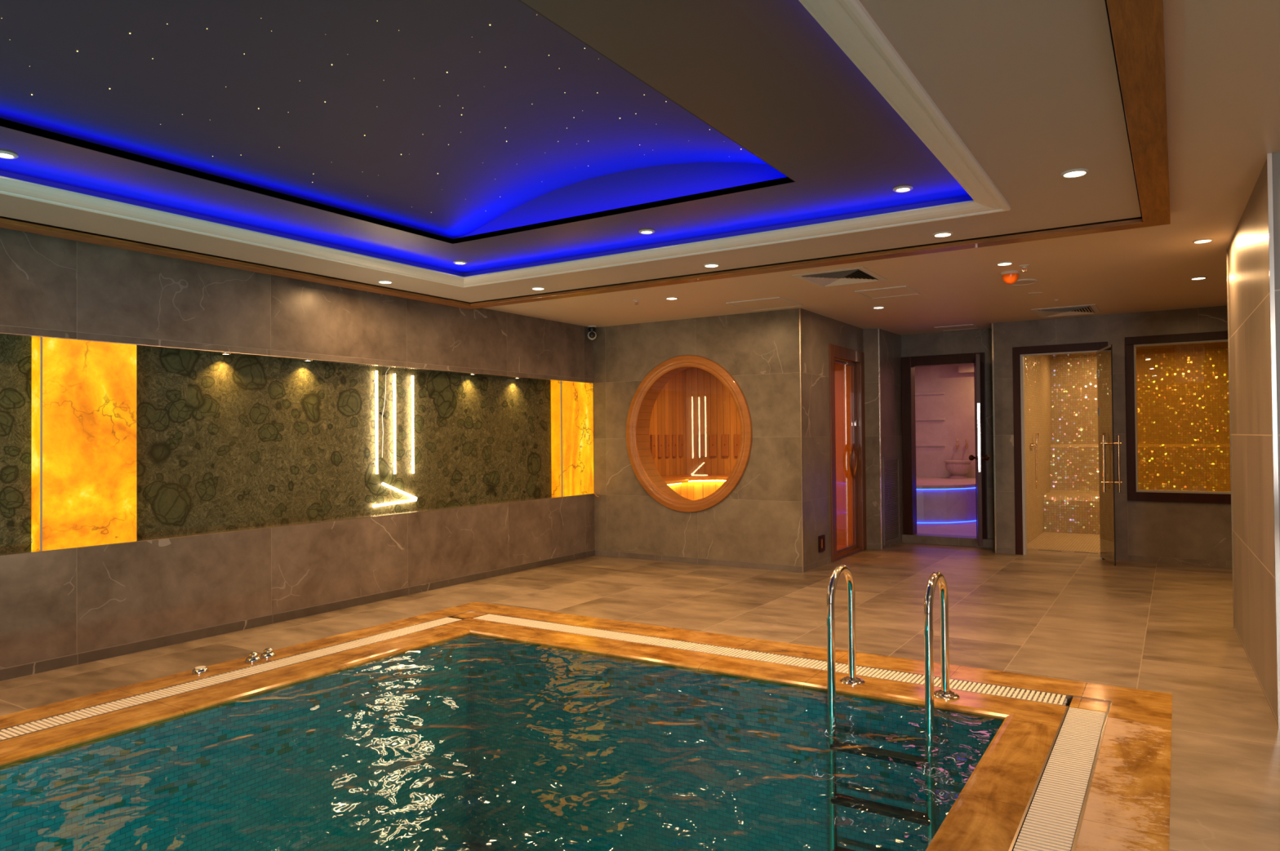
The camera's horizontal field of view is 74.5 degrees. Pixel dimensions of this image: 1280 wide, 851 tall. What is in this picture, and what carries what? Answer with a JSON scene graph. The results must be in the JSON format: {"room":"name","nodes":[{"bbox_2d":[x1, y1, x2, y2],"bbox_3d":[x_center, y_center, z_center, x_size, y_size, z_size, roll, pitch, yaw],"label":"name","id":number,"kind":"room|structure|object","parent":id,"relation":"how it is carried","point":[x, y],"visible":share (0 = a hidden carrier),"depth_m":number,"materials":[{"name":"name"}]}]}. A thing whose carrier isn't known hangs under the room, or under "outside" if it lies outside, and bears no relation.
{"room":"spa","nodes":[
{"label":"spa","id":0,"kind":"room"},
{"bbox_2d":[0,227,685,669],"bbox_3d":[-3.338,0.134,4.711,0.300,2.405,14.350,-1,-1,33],"label":"wall","id":1,"kind":"structure","parent":0,"point":[66,602],"depth_m":5.64,"materials":[{"name":"stone"}]},
{"bbox_2d":[0,493,592,556],"bbox_3d":[-3.835,0.678,3.769,0.140,0.004,12.235,-1,-1,33],"label":"trim","id":2,"kind":"structure","parent":1,"relation":"on","point":[25,552],"depth_m":5.86,"materials":[{"name":"stone"}]},
{"bbox_2d":[0,333,593,383],"bbox_3d":[-3.845,-0.491,3.785,0.140,0.004,12.235,-1,-1,33],"label":"trim","id":3,"kind":"structure","parent":1,"relation":"attached to","point":[9,335],"depth_m":5.86,"materials":[{"name":"metal"}]},
{"bbox_2d":[0,550,595,681],"bbox_3d":[-3.765,1.298,3.719,0.012,0.058,12.235,-1,-1,33],"label":"baseboard","id":4,"kind":"structure","parent":1,"relation":"attached to","point":[20,671],"depth_m":5.56,"materials":[{"name":"stone"}]},
{"bbox_2d":[650,435,655,457],"bbox_3d":[0.153,0.243,9.867,0.034,0.270,0.072,-1,-1,33],"label":"board","id":5,"kind":"object","parent":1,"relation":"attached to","point":[652,437],"visible":0.87,"depth_m":9.85,"materials":[{"name":"brown wood"}]},
{"bbox_2d":[657,435,662,457],"bbox_3d":[0.242,0.244,10.006,0.034,0.270,0.072,-1,-1,33],"label":"board","id":6,"kind":"object","parent":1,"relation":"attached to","point":[660,437],"visible":1,"depth_m":9.98,"materials":[{"name":"brown wood"}]},
{"bbox_2d":[665,435,670,457],"bbox_3d":[0.333,0.246,10.149,0.034,0.270,0.072,-1,-1,33],"label":"board","id":7,"kind":"object","parent":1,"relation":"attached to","point":[667,437],"visible":1,"depth_m":10.12,"materials":[{"name":"brown wood"}]},
{"bbox_2d":[671,435,676,457],"bbox_3d":[0.422,0.247,10.288,0.034,0.270,0.072,-1,-1,33],"label":"board","id":8,"kind":"object","parent":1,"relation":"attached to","point":[673,437],"visible":1,"depth_m":10.27,"materials":[{"name":"brown wood"}]},
{"bbox_2d":[678,435,683,456],"bbox_3d":[0.508,0.248,10.423,0.034,0.270,0.072,-1,-1,33],"label":"board","id":9,"kind":"object","parent":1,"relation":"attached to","point":[680,437],"visible":1,"depth_m":10.40,"materials":[{"name":"brown wood"}]},
{"bbox_2d":[0,0,768,239],"bbox_3d":[-1.627,-1.335,2.414,2.700,0.206,5.500,-1,-1,33],"label":"ceiling","id":10,"kind":"structure","parent":0,"point":[388,93],"depth_m":3.49,"materials":[{"name":"black paint"}]},
{"bbox_2d":[0,0,969,273],"bbox_3d":[-1.475,-1.178,2.426,3.700,0.030,6.485,-1,-1,33],"label":"ceiling","id":11,"kind":"structure","parent":0,"point":[766,75],"depth_m":3.57,"materials":[{"name":"paint"}]},
{"bbox_2d":[0,150,18,159],"bbox_3d":[-2.660,-1.132,3.523,0.096,0.008,0.096,-1,-1,33],"label":"recessed light","id":12,"kind":"object","parent":11,"relation":"in","point":[3,154],"visible":1,"depth_m":3.53,"materials":[{"name":"white plastic"}]},
{"bbox_2d":[0,0,795,244],"bbox_3d":[-1.600,-1.176,2.434,2.258,0.031,5.173,-1,-1,33],"label":"trim","id":13,"kind":"structure","parent":11,"relation":"attached to","point":[10,126],"depth_m":4.15,"materials":[{"name":"paint"}]},
{"bbox_2d":[453,261,466,264],"bbox_3d":[-1.232,-1.113,5.767,0.096,0.008,0.096,-1,-1,33],"label":"recessed light","id":14,"kind":"object","parent":11,"relation":"in","point":[454,262],"visible":1,"depth_m":5.75,"materials":[{"name":"white plastic"}]},
{"bbox_2d":[638,229,654,234],"bbox_3d":[0.040,-1.137,4.944,0.096,0.008,0.096,-1,-1,33],"label":"recessed light","id":15,"kind":"object","parent":11,"relation":"in","point":[643,231],"visible":1,"depth_m":4.93,"materials":[{"name":"white plastic"}]},
{"bbox_2d":[893,186,913,192],"bbox_3d":[1.291,-1.159,4.133,0.096,0.008,0.096,-1,-1,33],"label":"recessed light","id":16,"kind":"object","parent":11,"relation":"in","point":[901,188],"visible":1,"depth_m":4.12,"materials":[{"name":"white plastic"}]},
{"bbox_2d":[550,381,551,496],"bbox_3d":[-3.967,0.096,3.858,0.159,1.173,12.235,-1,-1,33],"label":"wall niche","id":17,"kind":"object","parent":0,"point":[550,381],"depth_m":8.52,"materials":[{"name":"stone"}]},
{"bbox_2d":[0,336,31,553],"bbox_3d":[-4.196,0.090,3.335,0.015,1.165,3.107,-1,-1,33],"label":"stone panel","id":18,"kind":"object","parent":17,"relation":"attached to","point":[15,353],"visible":1,"depth_m":4.58,"materials":[{"name":"green stone"}]},
{"bbox_2d":[31,337,136,551],"bbox_3d":[-3.175,0.102,4.819,0.140,1.163,0.497,-1,-1,33],"label":"light panel","id":19,"kind":"object","parent":17,"relation":"attached to","point":[83,474],"visible":1,"depth_m":4.74,"materials":[{"name":"yellow"}]},
{"bbox_2d":[136,346,551,539],"bbox_3d":[-2.000,0.119,6.776,0.015,1.165,4.066,-1,-1,33],"label":"stone panel","id":20,"kind":"object","parent":17,"relation":"attached to","point":[224,442],"visible":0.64,"depth_m":6.16,"materials":[{"name":"green stone"}]},
{"bbox_2d":[373,370,377,474],"bbox_3d":[-2.074,-0.025,6.616,0.034,0.810,0.024,-1,-1,33],"label":"bar","id":21,"kind":"object","parent":20,"relation":"attached to","point":[376,371],"visible":1,"depth_m":6.60,"materials":[{"name":"white plastic"}]},
{"bbox_2d":[378,368,389,457],"bbox_3d":[-2.034,-0.105,6.700,0.014,0.717,0.099,-1,-1,33],"label":"power cable","id":22,"kind":"object","parent":20,"relation":"attached to","point":[386,373],"visible":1,"depth_m":6.69,"materials":[{"name":"white plastic"}]},
{"bbox_2d":[391,373,395,474],"bbox_3d":[-1.977,-0.014,6.768,0.034,0.805,0.024,-1,-1,33],"label":"bar","id":23,"kind":"object","parent":20,"relation":"attached to","point":[394,375],"visible":1,"depth_m":6.76,"materials":[{"name":"white plastic"}]},
{"bbox_2d":[372,482,417,507],"bbox_3d":[-1.968,0.546,6.766,0.034,0.190,0.444,-1,-1,33],"label":"led arrow","id":24,"kind":"object","parent":20,"relation":"attached to","point":[383,483],"visible":1,"depth_m":6.76,"materials":[{"name":"white plastic"}]},
{"bbox_2d":[409,375,413,473],"bbox_3d":[-1.875,-0.008,6.928,0.034,0.805,0.024,-1,-1,33],"label":"bar","id":25,"kind":"object","parent":20,"relation":"attached to","point":[412,376],"visible":1,"depth_m":6.92,"materials":[{"name":"white plastic"}]},
{"bbox_2d":[551,381,594,497],"bbox_3d":[-0.695,0.135,8.704,0.140,1.163,0.540,-1,-1,33],"label":"light panel","id":26,"kind":"object","parent":17,"relation":"attached to","point":[571,402],"visible":1,"depth_m":8.58,"materials":[{"name":"yellow"}]},
{"bbox_2d":[453,162,786,239],"bbox_3d":[-0.147,-1.294,4.732,2.700,0.249,0.001,-1,-1,33],"label":"wall","id":27,"kind":"structure","parent":0,"point":[638,186],"depth_m":4.67,"materials":[{"name":"paint"}]},
{"bbox_2d":[0,531,1279,850],"bbox_3d":[0.833,1.335,4.055,8.200,0.110,17.750,-1,-1,33],"label":"floor","id":28,"kind":"structure","parent":0,"point":[1069,615],"depth_m":5.55,"materials":[{"name":"tile"}]},
{"bbox_2d":[0,602,1172,850],"bbox_3d":[-1.439,1.979,1.928,4.480,1.503,7.730,-1,-1,33],"label":"swimming pool","id":29,"kind":"object","parent":28,"relation":"in","point":[468,734],"depth_m":4.35,"materials":[{"name":"liquid"}]},
{"bbox_2d":[826,564,959,850],"bbox_3d":[1.185,1.506,3.989,0.574,1.660,0.397,-1,-1,33],"label":"pool ladder","id":30,"kind":"object","parent":29,"relation":"attached to","point":[835,799],"visible":1,"depth_m":3.94,"materials":[{"name":"metal"}]},
{"bbox_2d":[661,474,729,500],"bbox_3d":[0.833,0.972,9.358,1.695,0.763,1.705,-1,-1,33],"label":"bench","id":31,"kind":"object","parent":28,"relation":"on","point":[690,486],"visible":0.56,"depth_m":9.91,"materials":[{"name":"brown wood"}]},
{"bbox_2d":[1043,443,1231,533],"bbox_3d":[7.009,0.769,10.076,3.848,1.100,0.959,-1,-1,33],"label":"bench","id":32,"kind":"object","parent":28,"relation":"on","point":[1072,503],"visible":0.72,"depth_m":10.59,"materials":[{"name":"gold metal"}]},
{"bbox_2d":[0,0,1279,335],"bbox_3d":[0.215,-1.148,2.785,7.800,0.110,14.910,-1,-1,33],"label":"ceiling","id":33,"kind":"structure","parent":0,"point":[1222,57],"depth_m":4.24,"materials":[{"name":"paint"}]},
{"bbox_2d":[377,280,393,284],"bbox_3d":[-1.818,-1.025,6.010,0.110,0.008,0.110,-1,-1,33],"label":"recessed light","id":34,"kind":"object","parent":33,"relation":"in","point":[384,282],"visible":1,"depth_m":6.00,"materials":[{"name":"white plastic"}]},
{"bbox_2d":[0,0,1010,288],"bbox_3d":[-1.474,-1.078,2.424,3.704,0.045,6.489,-1,-1,33],"label":"trim","id":35,"kind":"structure","parent":33,"relation":"attached to","point":[848,23],"depth_m":4.08,"materials":[{"name":"paint"}]},
{"bbox_2d":[530,286,545,290],"bbox_3d":[-0.765,-1.030,6.329,0.110,0.008,0.110,-1,-1,33],"label":"recessed light","id":36,"kind":"object","parent":33,"relation":"in","point":[536,288],"visible":1,"depth_m":6.32,"materials":[{"name":"white plastic"}]},
{"bbox_2d":[0,0,1170,309],"bbox_3d":[-1.460,-1.085,2.448,5.031,0.065,7.940,-1,-1,33],"label":"trim","id":37,"kind":"structure","parent":33,"relation":"attached to","point":[1137,26],"depth_m":4.38,"materials":[{"name":"brown wood"}]},
{"bbox_2d":[587,325,596,340],"bbox_3d":[-0.501,-0.964,8.785,0.102,0.144,0.105,-1,-1,33],"label":"security camera","id":38,"kind":"object","parent":33,"relation":"attached to","point":[592,335],"visible":1,"depth_m":8.76,"materials":[{"name":"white plastic"}]},
{"bbox_2d":[665,297,678,299],"bbox_3d":[0.266,-1.064,7.045,0.110,0.008,0.110,-1,-1,33],"label":"recessed light","id":39,"kind":"object","parent":33,"relation":"in","point":[666,298],"visible":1,"depth_m":7.03,"materials":[{"name":"white plastic"}]},
{"bbox_2d":[702,263,719,267],"bbox_3d":[0.470,-1.052,5.534,0.110,0.008,0.110,-1,-1,33],"label":"recessed light","id":40,"kind":"object","parent":33,"relation":"in","point":[707,265],"visible":1,"depth_m":5.53,"materials":[{"name":"white plastic"}]},
{"bbox_2d":[725,297,804,311],"bbox_3d":[1.103,-1.067,7.409,0.500,0.007,0.540,-1,-1,33],"label":"access panel","id":41,"kind":"object","parent":33,"relation":"attached to","point":[777,302],"visible":1,"depth_m":7.39,"materials":[{"name":"white paint"}]},
{"bbox_2d":[791,266,887,287],"bbox_3d":[1.474,-1.084,6.187,0.520,0.014,0.580,-1,-1,33],"label":"ceiling vent","id":42,"kind":"object","parent":33,"relation":"in","point":[859,274],"visible":1,"depth_m":6.15,"materials":[{"name":"white plastic"}]},
{"bbox_2d":[872,306,884,308],"bbox_3d":[2.169,-1.072,7.653,0.110,0.008,0.110,-1,-1,33],"label":"recessed light","id":43,"kind":"object","parent":33,"relation":"in","point":[877,307],"visible":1,"depth_m":7.62,"materials":[{"name":"white plastic"}]},
{"bbox_2d":[854,285,920,298],"bbox_3d":[2.021,-1.083,6.858,0.410,0.007,0.430,-1,-1,33],"label":"access panel","id":44,"kind":"object","parent":33,"relation":"attached to","point":[904,291],"visible":1,"depth_m":6.85,"materials":[{"name":"paint"}]},
{"bbox_2d":[932,231,953,237],"bbox_3d":[1.703,-1.075,4.735,0.110,0.008,0.110,-1,-1,33],"label":"recessed light","id":45,"kind":"object","parent":33,"relation":"in","point":[940,234],"visible":1,"depth_m":4.73,"materials":[{"name":"white plastic"}]},
{"bbox_2d":[934,324,979,331],"bbox_3d":[3.448,-1.063,9.150,0.400,0.007,0.360,-1,-1,33],"label":"access panel","id":46,"kind":"object","parent":33,"relation":"attached to","point":[971,326],"visible":1,"depth_m":9.14,"materials":[{"name":"paint"}]},
{"bbox_2d":[995,262,1013,266],"bbox_3d":[2.485,-1.102,5.736,0.110,0.008,0.110,-1,-1,33],"label":"recessed light","id":47,"kind":"object","parent":33,"relation":"in","point":[1001,264],"visible":1,"depth_m":5.73,"materials":[{"name":"white plastic"}]},
{"bbox_2d":[1000,270,1020,284],"bbox_3d":[2.664,-1.060,6.055,0.128,0.086,0.128,-1,-1,33],"label":"beacon","id":48,"kind":"object","parent":33,"relation":"attached to","point":[1008,277],"visible":1,"depth_m":6.02,"materials":[{"name":"orange plastic"}]},
{"bbox_2d":[1005,279,1038,285],"bbox_3d":[2.921,-1.095,6.438,0.224,0.010,0.224,-1,-1,33],"label":"ceiling speaker","id":49,"kind":"object","parent":33,"relation":"attached to","point":[1021,282],"visible":0.85,"depth_m":6.41,"materials":[{"name":"white plastic"}]},
{"bbox_2d":[1008,280,1035,284],"bbox_3d":[2.921,-1.093,6.438,0.196,0.001,0.196,-1,-1,33],"label":"grille","id":50,"kind":"object","parent":49,"relation":"attached to","point":[1020,282],"depth_m":6.44,"materials":[{"name":"grey metal"}]},
{"bbox_2d":[1018,264,1030,271],"bbox_3d":[2.659,-1.085,5.822,0.074,0.043,0.074,-1,-1,33],"label":"sprinkler","id":51,"kind":"object","parent":33,"relation":"attached to","point":[1024,266],"visible":1,"depth_m":5.81,"materials":[{"name":"silver metal"}]},
{"bbox_2d":[1028,292,1043,294],"bbox_3d":[3.271,-1.094,6.962,0.110,0.004,0.110,-1,-1,33],"label":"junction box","id":52,"kind":"object","parent":33,"relation":"attached to","point":[1031,293],"visible":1,"depth_m":6.95,"materials":[{"name":"white plastic"}]},
{"bbox_2d":[1031,304,1100,317],"bbox_3d":[4.046,-1.082,7.986,0.530,0.014,0.620,-1,-1,33],"label":"ceiling vent","id":53,"kind":"object","parent":33,"relation":"in","point":[1088,308],"visible":1,"depth_m":7.94,"materials":[{"name":"white plastic"}]},
{"bbox_2d":[1060,168,1088,177],"bbox_3d":[1.882,-1.091,3.645,0.110,0.008,0.110,-1,-1,33],"label":"recessed light","id":54,"kind":"object","parent":33,"relation":"in","point":[1073,173],"visible":1,"depth_m":3.64,"materials":[{"name":"white plastic"}]},
{"bbox_2d":[1106,0,1142,216],"bbox_3d":[-1.460,-1.107,2.448,4.911,0.010,7.820,-1,-1,33],"label":"trim","id":55,"kind":"structure","parent":33,"relation":"attached to","point":[1106,1],"depth_m":2.83,"materials":[{"name":"brown wood"}]},
{"bbox_2d":[1190,276,1207,279],"bbox_3d":[4.207,-1.109,6.341,0.110,0.008,0.110,-1,-1,33],"label":"recessed light","id":56,"kind":"object","parent":33,"relation":"in","point":[1195,277],"visible":1,"depth_m":6.33,"materials":[{"name":"white plastic"}]},
{"bbox_2d":[1191,238,1213,243],"bbox_3d":[3.415,-1.120,5.109,0.110,0.008,0.110,-1,-1,33],"label":"recessed light","id":57,"kind":"object","parent":33,"relation":"in","point":[1204,240],"visible":1,"depth_m":5.10,"materials":[{"name":"white plastic"}]},
{"bbox_2d":[592,308,802,566],"bbox_3d":[0.554,0.151,8.374,2.319,2.405,0.245,-1,-1,33],"label":"wall","id":58,"kind":"structure","parent":0,"point":[760,521],"depth_m":8.08,"materials":[{"name":"stone"}]},
{"bbox_2d":[626,355,751,512],"bbox_3d":[0.527,0.082,8.398,1.414,1.548,0.315,-1,-1,33],"label":"window","id":59,"kind":"structure","parent":58,"relation":"in","point":[637,425],"depth_m":8.44,"materials":[{"name":"brown wood"}]},
{"bbox_2d":[595,550,802,573],"bbox_3d":[0.501,1.325,8.246,2.308,0.055,0.011,-1,-1,33],"label":"baseboard","id":60,"kind":"structure","parent":58,"relation":"attached to","point":[602,553],"depth_m":8.17,"materials":[{"name":"stone"}]},
{"bbox_2d":[799,307,804,573],"bbox_3d":[1.466,0.133,7.646,0.011,2.405,0.012,-1,-1,33],"label":"trim","id":61,"kind":"structure","parent":58,"relation":"attached to","point":[800,349],"depth_m":7.64,"materials":[{"name":"metal"}]},
{"bbox_2d":[684,363,851,546],"bbox_3d":[1.565,0.217,9.974,2.300,2.300,0.100,-1,-1,33],"label":"wall","id":62,"kind":"structure","parent":0,"point":[710,408],"depth_m":10.27,"materials":[{"name":"brown wood"}]},
{"bbox_2d":[697,434,704,456],"bbox_3d":[0.754,0.245,10.412,0.090,0.270,0.034,-1,-1,33],"label":"board","id":63,"kind":"object","parent":62,"relation":"attached to","point":[700,437],"visible":1,"depth_m":10.40,"materials":[{"name":"brown wood"}]},
{"bbox_2d":[709,434,716,456],"bbox_3d":[0.897,0.243,10.321,0.090,0.270,0.034,-1,-1,33],"label":"board","id":64,"kind":"object","parent":62,"relation":"attached to","point":[713,437],"visible":1,"depth_m":10.31,"materials":[{"name":"brown wood"}]},
{"bbox_2d":[721,434,728,456],"bbox_3d":[1.036,0.240,10.232,0.090,0.270,0.034,-1,-1,33],"label":"board","id":65,"kind":"object","parent":62,"relation":"attached to","point":[725,437],"visible":1,"depth_m":10.22,"materials":[{"name":"brown wood"}]},
{"bbox_2d":[733,434,740,456],"bbox_3d":[1.175,0.238,10.143,0.090,0.270,0.034,-1,-1,33],"label":"board","id":66,"kind":"object","parent":62,"relation":"attached to","point":[736,437],"visible":0.66,"depth_m":10.13,"materials":[{"name":"brown wood"}]},
{"bbox_2d":[800,308,862,572],"bbox_3d":[1.920,0.140,8.446,0.095,2.405,1.834,-1,-1,33],"label":"wall","id":67,"kind":"structure","parent":0,"point":[818,331],"depth_m":7.98,"materials":[{"name":"stone"}]},
{"bbox_2d":[817,534,825,552],"bbox_3d":[1.729,1.123,8.011,0.020,0.150,0.132,-1,-1,33],"label":"wall socket","id":68,"kind":"object","parent":67,"relation":"attached to","point":[821,540],"visible":1,"depth_m":8.00,"materials":[{"name":"black plastic"}]},
{"bbox_2d":[828,343,866,562],"bbox_3d":[2.118,0.273,8.735,0.113,2.143,1.063,-1,-1,33],"label":"door","id":69,"kind":"structure","parent":67,"relation":"in","point":[837,354],"depth_m":9.01,"materials":[{"name":"brown wood"}]},
{"bbox_2d":[878,328,882,549],"bbox_3d":[2.622,0.144,9.188,0.012,2.405,0.012,-1,-1,33],"label":"trim","id":70,"kind":"structure","parent":67,"relation":"attached to","point":[878,329],"depth_m":9.18,"materials":[{"name":"metal"}]},
{"bbox_2d":[849,365,853,545],"bbox_3d":[1.971,0.244,8.634,0.025,2.200,1.720,-1,-1,33],"label":"wall","id":71,"kind":"structure","parent":0,"point":[850,366],"depth_m":9.15,"materials":[{"name":"brown wood"}]},
{"bbox_2d":[862,328,903,549],"bbox_3d":[2.710,0.148,9.520,0.280,2.405,0.855,-1,-1,33],"label":"wall pillar","id":72,"kind":"structure","parent":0,"point":[891,393],"depth_m":9.24,"materials":[{"name":"stone"}]},
{"bbox_2d":[882,456,900,546],"bbox_3d":[2.828,0.834,9.459,0.013,0.970,0.540,-1,-1,35],"label":"vent grille","id":73,"kind":"object","parent":72,"relation":"attached to","point":[891,458],"visible":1,"depth_m":9.44,"materials":[{"name":"metal"}]},
{"bbox_2d":[915,364,975,478],"bbox_3d":[4.794,0.184,12.896,2.600,2.210,0.100,-1,-1,33],"label":"wall","id":74,"kind":"structure","parent":0,"point":[957,405],"depth_m":12.92,"materials":[{"name":"paint"}]},
{"bbox_2d":[915,391,944,395],"bbox_3d":[4.163,-0.490,13.227,1.200,0.040,0.030,-1,-1,33],"label":"trim","id":75,"kind":"structure","parent":74,"relation":"attached to","point":[932,393],"depth_m":13.00,"materials":[{"name":"stone"}]},
{"bbox_2d":[915,417,945,421],"bbox_3d":[4.167,-0.090,13.222,1.200,0.040,0.030,-1,-1,33],"label":"trim","id":76,"kind":"structure","parent":74,"relation":"attached to","point":[921,419],"depth_m":13.01,"materials":[{"name":"stone"}]},
{"bbox_2d":[915,444,945,446],"bbox_3d":[4.170,0.309,13.216,1.200,0.040,0.030,-1,-1,33],"label":"trim","id":77,"kind":"structure","parent":74,"relation":"attached to","point":[917,445],"depth_m":13.00,"materials":[{"name":"stone"}]},
{"bbox_2d":[958,364,973,373],"bbox_3d":[5.273,-0.867,12.421,1.050,0.130,0.200,-1,-1,33],"label":"trim","id":78,"kind":"structure","parent":74,"relation":"attached to","point":[962,368],"depth_m":12.57,"materials":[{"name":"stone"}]},
{"bbox_2d":[916,520,976,536],"bbox_3d":[3.903,1.302,11.468,2.600,0.050,3.450,-1,-1,33],"label":"floor","id":79,"kind":"structure","parent":0,"point":[965,529],"depth_m":10.31,"materials":[{"name":"stone"}]},
{"bbox_2d":[915,477,976,523],"bbox_3d":[4.090,1.033,11.861,2.497,0.494,2.370,-1,-1,33],"label":"bench","id":80,"kind":"object","parent":79,"relation":"on","point":[939,500],"visible":0.29,"depth_m":10.98,"materials":[{"name":"white stone"}]},
{"bbox_2d":[944,460,972,479],"bbox_3d":[4.752,0.658,12.575,0.390,0.264,0.390,-1,-1,33],"label":"basin","id":81,"kind":"object","parent":80,"relation":"on","point":[957,468],"visible":1,"depth_m":12.45,"materials":[{"name":"white stone"}]},
{"bbox_2d":[901,328,995,538],"bbox_3d":[3.432,0.143,9.648,1.360,2.405,0.140,-1,-1,33],"label":"wall","id":82,"kind":"structure","parent":0,"point":[974,341],"depth_m":9.39,"materials":[{"name":"stone"}]},
{"bbox_2d":[901,352,989,546],"bbox_3d":[3.326,0.223,9.210,1.079,2.055,0.992,-1,-1,33],"label":"door","id":83,"kind":"structure","parent":82,"relation":"in","point":[908,364],"depth_m":9.60,"materials":[{"name":"brown wood"}]},
{"bbox_2d":[902,534,995,547],"bbox_3d":[3.502,1.298,9.464,1.080,0.090,0.080,-1,-1,33],"label":"trim","id":84,"kind":"structure","parent":82,"relation":"attached to","point":[913,539],"depth_m":9.46,"materials":[{"name":"stone"}]},
{"bbox_2d":[1023,355,1052,543],"bbox_3d":[4.763,0.092,10.247,0.100,2.500,3.300,-1,-1,33],"label":"wall","id":85,"kind":"structure","parent":0,"point":[1037,380],"depth_m":10.32,"materials":[{"name":"tile"}]},
{"bbox_2d":[1029,433,1039,488],"bbox_3d":[4.624,0.417,9.861,0.054,0.653,0.255,-1,-1,39],"label":"shower","id":86,"kind":"object","parent":85,"relation":"attached to","point":[1031,445],"visible":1,"depth_m":9.85,"materials":[{"name":"gold metal"}]},
{"bbox_2d":[993,306,1231,561],"bbox_3d":[5.617,0.099,7.886,4.220,2.405,0.480,-1,-1,33],"label":"wall","id":87,"kind":"structure","parent":0,"point":[1171,530],"depth_m":8.19,"materials":[{"name":"stone"}]},
{"bbox_2d":[991,323,996,553],"bbox_3d":[3.709,0.129,8.817,0.014,2.405,0.012,-1,-1,33],"label":"trim","id":88,"kind":"structure","parent":87,"relation":"attached to","point":[992,323],"depth_m":8.81,"materials":[{"name":"metal"}]},
{"bbox_2d":[996,547,1015,554],"bbox_3d":[3.801,1.302,8.744,0.180,0.055,0.011,-1,-1,33],"label":"baseboard","id":89,"kind":"structure","parent":87,"relation":"attached to","point":[999,550],"depth_m":8.74,"materials":[{"name":"stone"}]},
{"bbox_2d":[1012,342,1122,566],"bbox_3d":[4.154,0.251,8.229,0.992,2.137,0.755,-1,-1,33],"label":"door","id":90,"kind":"structure","parent":87,"relation":"in","point":[1106,444],"depth_m":8.26,"materials":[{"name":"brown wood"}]},
{"bbox_2d":[1115,555,1232,568],"bbox_3d":[5.942,1.264,7.377,3.160,0.055,0.011,-1,-1,33],"label":"baseboard","id":91,"kind":"structure","parent":87,"relation":"attached to","point":[1118,557],"depth_m":7.94,"materials":[{"name":"stone"}]},
{"bbox_2d":[1124,331,1231,503],"bbox_3d":[5.419,-0.076,7.782,1.597,1.581,0.150,-1,-1,33],"label":"window","id":92,"kind":"structure","parent":87,"relation":"in","point":[1134,494],"depth_m":8.08,"materials":[{"name":"brown wood"}]},
{"bbox_2d":[1050,342,1230,444],"bbox_3d":[7.330,0.073,10.506,3.950,2.500,0.100,-1,-1,33],"label":"wall","id":93,"kind":"structure","parent":0,"point":[1183,394],"depth_m":10.84,"materials":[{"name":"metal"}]},
{"bbox_2d":[1227,152,1279,725],"bbox_3d":[4.148,0.054,3.815,2.315,2.405,2.125,-1,-1,33],"label":"wall","id":94,"kind":"structure","parent":0,"point":[1248,263],"depth_m":4.11,"materials":[{"name":"stone"}]},
{"bbox_2d":[1226,248,1235,628],"bbox_3d":[3.744,0.079,5.333,0.012,2.405,0.011,-1,-1,33],"label":"trim","id":95,"kind":"structure","parent":94,"relation":"attached to","point":[1226,249],"depth_m":5.33,"materials":[{"name":"metal"}]},
{"bbox_2d":[1266,153,1279,731],"bbox_3d":[2.647,0.063,3.510,0.016,2.405,0.013,-1,-1,33],"label":"trim","id":96,"kind":"structure","parent":94,"relation":"attached to","point":[1269,171],"depth_m":3.51,"materials":[{"name":"metal"}]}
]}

